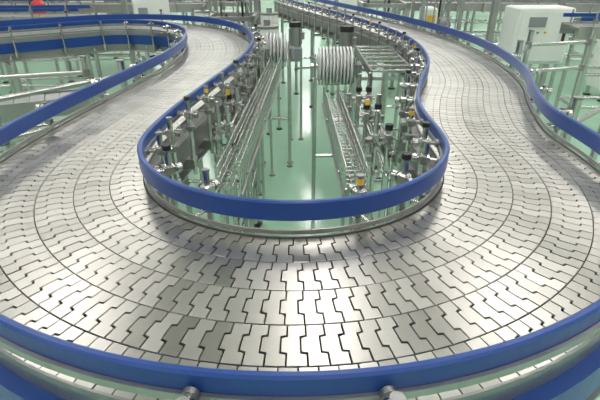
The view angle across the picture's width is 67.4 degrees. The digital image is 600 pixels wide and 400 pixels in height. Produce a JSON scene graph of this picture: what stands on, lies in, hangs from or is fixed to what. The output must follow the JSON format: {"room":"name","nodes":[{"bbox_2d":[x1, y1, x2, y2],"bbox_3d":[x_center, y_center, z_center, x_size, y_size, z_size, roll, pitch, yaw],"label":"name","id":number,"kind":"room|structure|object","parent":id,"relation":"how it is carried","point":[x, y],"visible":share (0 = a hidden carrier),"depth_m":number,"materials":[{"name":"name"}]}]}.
{"room":"factory floor","nodes":[
{"label":"factory floor","id":0,"kind":"room"},
{"bbox_2d":[0,0,599,399],"bbox_3d":[0.000,-3.308,9.567,18.400,0.100,28.400,0,28,0],"label":"floor","id":1,"kind":"structure","parent":0,"point":[295,182],"depth_m":4.85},
{"bbox_2d":[0,2,91,92],"bbox_3d":[-4.150,-1.535,4.932,3.708,1.120,0.470,-2,28,-3],"label":"conveyor line","id":2,"kind":"object","parent":1,"relation":"on","point":[3,8],"visible":0.49,"depth_m":4.91,"materials":[{"name":"silver metal"}]},
{"bbox_2d":[0,89,91,142],"bbox_3d":[-2.100,-0.131,2.620,1.767,0.810,0.280,-12,30,-22],"label":"conveyor","id":3,"kind":"object","parent":1,"relation":"on","point":[10,110],"visible":0.3,"depth_m":2.61,"materials":[{"name":"silver metal"}]},
{"bbox_2d":[29,0,64,89],"bbox_3d":[-3.010,-1.909,5.369,0.179,1.370,0.226,0,28,0],"label":"steel post","id":4,"kind":"object","parent":1,"relation":"on","point":[35,2],"visible":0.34,"depth_m":5.16,"materials":[{"name":"silver metal"}]},
{"bbox_2d":[0,55,96,153],"bbox_3d":[-2.031,-0.452,3.065,1.307,0.960,0.128,-9,29,-17],"label":"frame","id":5,"kind":"object","parent":1,"relation":"on","point":[85,72],"visible":0.24,"depth_m":3.00,"materials":[{"name":"silver metal"}]},
{"bbox_2d":[0,59,145,188],"bbox_3d":[-1.540,-0.130,2.406,1.506,1.010,0.195,-23,36,-36],"label":"frame","id":6,"kind":"object","parent":1,"relation":"on","point":[120,62],"visible":0.16,"depth_m":2.36,"materials":[{"name":"silver metal"}]},
{"bbox_2d":[0,0,185,58],"bbox_3d":[-4.494,-3.049,7.779,5.016,1.120,0.469,-1,28,-2],"label":"conveyor line","id":7,"kind":"object","parent":1,"relation":"on","point":[118,0],"visible":0.12,"depth_m":7.50,"materials":[{"name":"silver metal"}]},
{"bbox_2d":[55,0,141,70],"bbox_3d":[-3.000,-2.769,6.909,1.200,1.442,0.700,0,28,0],"label":"machine","id":8,"kind":"object","parent":1,"relation":"on","point":[69,62],"visible":0.03,"depth_m":6.86,"materials":[{"name":"silver metal"}]},
{"bbox_2d":[0,0,207,82],"bbox_3d":[-4.146,-2.228,6.234,5.716,1.120,0.470,-1,28,-3],"label":"conveyor line","id":9,"kind":"object","parent":1,"relation":"on","point":[99,7],"visible":0.38,"depth_m":6.04,"materials":[{"name":"silver metal"}]},
{"bbox_2d":[121,0,137,84],"bbox_3d":[-2.150,-3.679,4.832,0.120,5.000,0.132,0,28,0],"label":"steel post","id":10,"kind":"object","parent":1,"relation":"on","point":[124,3],"visible":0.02,"depth_m":5.56,"materials":[{"name":"silver metal"}]},
{"bbox_2d":[132,0,174,79],"bbox_3d":[-1.750,-1.859,5.510,0.384,1.150,0.355,0,28,0],"label":"cabinet","id":11,"kind":"object","parent":1,"relation":"on","point":[139,6],"visible":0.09,"depth_m":5.17,"materials":[{"name":"white metal"}]},
{"bbox_2d":[194,6,211,26],"bbox_3d":[-1.185,-1.831,5.562,0.291,1.050,0.237,16,32,27],"label":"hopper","id":12,"kind":"object","parent":1,"relation":"on","point":[202,12],"visible":0.28,"depth_m":5.28,"materials":[{"name":"silver metal"}]},
{"bbox_2d":[182,0,253,30],"bbox_3d":[-1.600,-3.962,8.993,1.400,1.592,1.000,0,28,0],"label":"machine","id":13,"kind":"object","parent":1,"relation":"on","point":[226,4],"visible":0.13,"depth_m":8.62,"materials":[{"name":"silver metal"}]},
{"bbox_2d":[204,0,262,102],"bbox_3d":[-0.680,-1.506,4.749,0.550,1.241,0.550,0,28,0],"label":"machine","id":14,"kind":"object","parent":1,"relation":"on","point":[246,16],"visible":0.25,"depth_m":4.62,"materials":[{"name":"silver metal"}]},
{"bbox_2d":[207,0,262,93],"bbox_3d":[-0.800,-2.090,5.741,0.650,1.341,0.550,0,28,0],"label":"machine","id":15,"kind":"object","parent":1,"relation":"on","point":[257,3],"visible":0.06,"depth_m":5.61,"materials":[{"name":"silver metal"}]},
{"bbox_2d":[211,65,262,233],"bbox_3d":[-0.287,-0.107,2.288,0.091,1.080,1.000,0,28,0],"label":"stand","id":16,"kind":"object","parent":1,"relation":"on","point":[228,121],"visible":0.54,"depth_m":1.91,"materials":[{"name":"silver metal"}]},
{"bbox_2d":[214,49,283,233],"bbox_3d":[-0.217,-0.175,2.529,0.128,0.975,1.977,1,28,2],"label":"track","id":17,"kind":"object","parent":1,"relation":"on","point":[249,144],"visible":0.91,"depth_m":1.97,"materials":[{"name":"silver metal"}]},
{"bbox_2d":[255,104,261,195],"bbox_3d":[-0.330,-0.441,3.107,0.122,0.902,0.084,0,28,0],"label":"steel post","id":18,"kind":"object","parent":1,"relation":"on","point":[258,152],"visible":0.06,"depth_m":3.22,"materials":[{"name":"silver metal"}]},
{"bbox_2d":[257,19,281,134],"bbox_3d":[-0.335,-1.173,4.326,0.291,1.050,0.237,16,32,27],"label":"hopper","id":19,"kind":"object","parent":1,"relation":"on","point":[265,28],"visible":0.38,"depth_m":4.08,"materials":[{"name":"silver metal"}]},
{"bbox_2d":[260,8,281,101],"bbox_3d":[-0.385,-1.713,5.342,0.291,1.050,0.237,16,32,27],"label":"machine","id":20,"kind":"object","parent":1,"relation":"on","point":[273,16],"visible":0.35,"depth_m":5.06,"materials":[{"name":"silver metal"}]},
{"bbox_2d":[260,33,293,167],"bbox_3d":[-0.192,-0.765,3.557,0.298,1.050,0.240,0,28,0],"label":"roller","id":21,"kind":"object","parent":1,"relation":"on","point":[278,47],"visible":0.69,"depth_m":3.34,"materials":[{"name":"silver metal"}]},
{"bbox_2d":[289,21,304,139],"bbox_3d":[-0.038,-1.051,4.085,0.156,1.060,0.120,0,28,0],"label":"motor","id":22,"kind":"object","parent":1,"relation":"on","point":[296,35],"visible":0.84,"depth_m":3.89,"materials":[{"name":"silver metal"}]},
{"bbox_2d":[0,2,599,399],"bbox_3d":[-0.145,-0.662,3.401,4.687,1.016,5.570,22,35,35],"label":"conveyor","id":23,"kind":"object","parent":1,"relation":"on","point":[508,246],"visible":0.64,"depth_m":0.90,"materials":[{"name":"metal"}]},
{"bbox_2d":[0,0,449,234],"bbox_3d":[-0.419,-1.107,3.192,4.268,0.278,5.110,22,35,36],"label":"rail","id":24,"kind":"object","parent":23,"relation":"on","point":[413,188],"visible":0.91,"depth_m":1.24,"materials":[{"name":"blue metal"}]},
{"bbox_2d":[0,0,599,399],"bbox_3d":[0.023,-1.056,3.137,4.342,0.240,5.562,21,34,34],"label":"rail","id":25,"kind":"object","parent":23,"relation":"on","point":[403,381],"visible":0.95,"depth_m":0.57,"materials":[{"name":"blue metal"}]},
{"bbox_2d":[311,46,361,198],"bbox_3d":[0.213,-0.412,2.862,0.298,1.080,0.220,0,28,0],"label":"roller","id":26,"kind":"object","parent":1,"relation":"on","point":[340,66],"visible":0.9,"depth_m":2.63,"materials":[{"name":"silver metal"}]},
{"bbox_2d":[320,0,361,38],"bbox_3d":[0.900,-4.287,9.703,0.900,1.500,0.540,0,28,0],"label":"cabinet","id":27,"kind":"object","parent":1,"relation":"on","point":[351,2],"visible":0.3,"depth_m":9.51,"materials":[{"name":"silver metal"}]},
{"bbox_2d":[334,25,356,153],"bbox_3d":[0.362,-0.853,3.692,0.156,1.080,0.120,0,28,0],"label":"motor","id":28,"kind":"object","parent":1,"relation":"on","point":[346,36],"visible":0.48,"depth_m":3.45,"materials":[{"name":"silver metal"}]},
{"bbox_2d":[322,85,372,231],"bbox_3d":[0.192,0.032,2.139,0.128,0.975,1.093,0,28,-1],"label":"track","id":29,"kind":"object","parent":1,"relation":"on","point":[363,164],"visible":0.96,"depth_m":1.78,"materials":[{"name":"silver metal"}]},
{"bbox_2d":[349,72,396,230],"bbox_3d":[0.287,0.038,2.013,0.101,1.083,0.620,0,28,0],"label":"stand","id":30,"kind":"object","parent":1,"relation":"on","point":[386,139],"visible":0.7,"depth_m":1.74,"materials":[{"name":"silver metal"}]},
{"bbox_2d":[351,45,411,218],"bbox_3d":[0.495,-0.430,2.971,0.290,1.010,0.810,0,28,0],"label":"conveyor","id":31,"kind":"object","parent":1,"relation":"on","point":[359,53],"visible":0.48,"depth_m":2.73,"materials":[{"name":"silver metal"}]},
{"bbox_2d":[366,107,397,225],"bbox_3d":[0.355,0.061,2.196,0.090,0.870,0.640,0,28,0],"label":"stand","id":32,"kind":"object","parent":1,"relation":"on","point":[394,156],"visible":0.14,"depth_m":1.79,"materials":[{"name":"silver metal"}]},
{"bbox_2d":[357,0,410,95],"bbox_3d":[0.980,-1.951,5.532,0.600,1.291,0.600,0,28,0],"label":"machine","id":33,"kind":"object","parent":1,"relation":"on","point":[385,4],"visible":0.24,"depth_m":5.47,"materials":[{"name":"silver metal"}]},
{"bbox_2d":[394,8,458,29],"bbox_3d":[2.400,-3.821,8.728,1.300,1.592,0.900,0,28,0],"label":"machine","id":34,"kind":"object","parent":1,"relation":"on","point":[450,17],"visible":0.02,"depth_m":8.54,"materials":[{"name":"silver metal"}]},
{"bbox_2d":[403,0,464,83],"bbox_3d":[1.650,-2.064,5.585,0.550,1.441,0.600,0,28,0],"label":"machine","id":35,"kind":"object","parent":1,"relation":"on","point":[429,13],"visible":0.21,"depth_m":5.35,"materials":[{"name":"silver metal"}]},
{"bbox_2d":[483,0,500,56],"bbox_3d":[2.200,-3.446,4.393,0.140,5.000,0.147,0,28,0],"label":"steel post","id":36,"kind":"object","parent":1,"relation":"on","point":[495,5],"visible":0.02,"depth_m":5.12,"materials":[{"name":"silver metal"}]},
{"bbox_2d":[389,0,599,59],"bbox_3d":[4.450,-3.002,7.691,6.103,1.120,0.470,1,28,2],"label":"conveyor line","id":37,"kind":"object","parent":1,"relation":"on","point":[499,22],"visible":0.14,"depth_m":7.53,"materials":[{"name":"silver metal"}]},
{"bbox_2d":[396,0,599,74],"bbox_3d":[2.976,-2.321,6.410,3.266,1.120,0.471,2,28,5],"label":"conveyor line","id":38,"kind":"object","parent":1,"relation":"on","point":[474,6],"visible":0.41,"depth_m":6.15,"materials":[{"name":"silver metal"}]},
{"bbox_2d":[496,5,575,100],"bbox_3d":[2.630,-1.638,5.168,0.600,1.080,0.445,0,28,0],"label":"electrical cabinet","id":39,"kind":"object","parent":1,"relation":"on","point":[546,20],"visible":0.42,"depth_m":4.89,"materials":[{"name":"white metal"}]},
{"bbox_2d":[538,0,565,88],"bbox_3d":[3.150,-3.632,4.744,0.120,5.000,0.132,0,28,0],"label":"steel post","id":40,"kind":"object","parent":1,"relation":"on","point":[543,75],"visible":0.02,"depth_m":5.79,"materials":[{"name":"silver metal"}]},
{"bbox_2d":[512,27,595,141],"bbox_3d":[1.810,-0.774,3.564,1.160,1.060,0.303,-20,34,-32],"label":"frame","id":41,"kind":"object","parent":1,"relation":"on","point":[529,44],"visible":0.43,"depth_m":3.55,"materials":[{"name":"silver metal"}]},
{"bbox_2d":[546,9,599,124],"bbox_3d":[3.825,-1.148,4.203,2.757,1.120,0.470,2,28,4],"label":"conveyor line","id":42,"kind":"object","parent":1,"relation":"on","point":[580,30],"visible":0.65,"depth_m":4.19,"materials":[{"name":"silver metal"}]},
{"bbox_2d":[561,96,599,166],"bbox_3d":[1.742,-0.164,2.502,1.213,0.980,0.274,-10,30,-18],"label":"frame","id":43,"kind":"object","parent":1,"relation":"on","point":[577,100],"visible":0.26,"depth_m":2.10,"materials":[{"name":"silver metal"}]},
{"bbox_2d":[582,39,599,101],"bbox_3d":[3.900,-1.853,5.338,0.510,1.300,0.445,0,28,0],"label":"cabinet","id":44,"kind":"object","parent":1,"relation":"on","point":[591,81],"visible":0.98,"depth_m":5.56,"materials":[{"name":"silver metal"}]}
]}

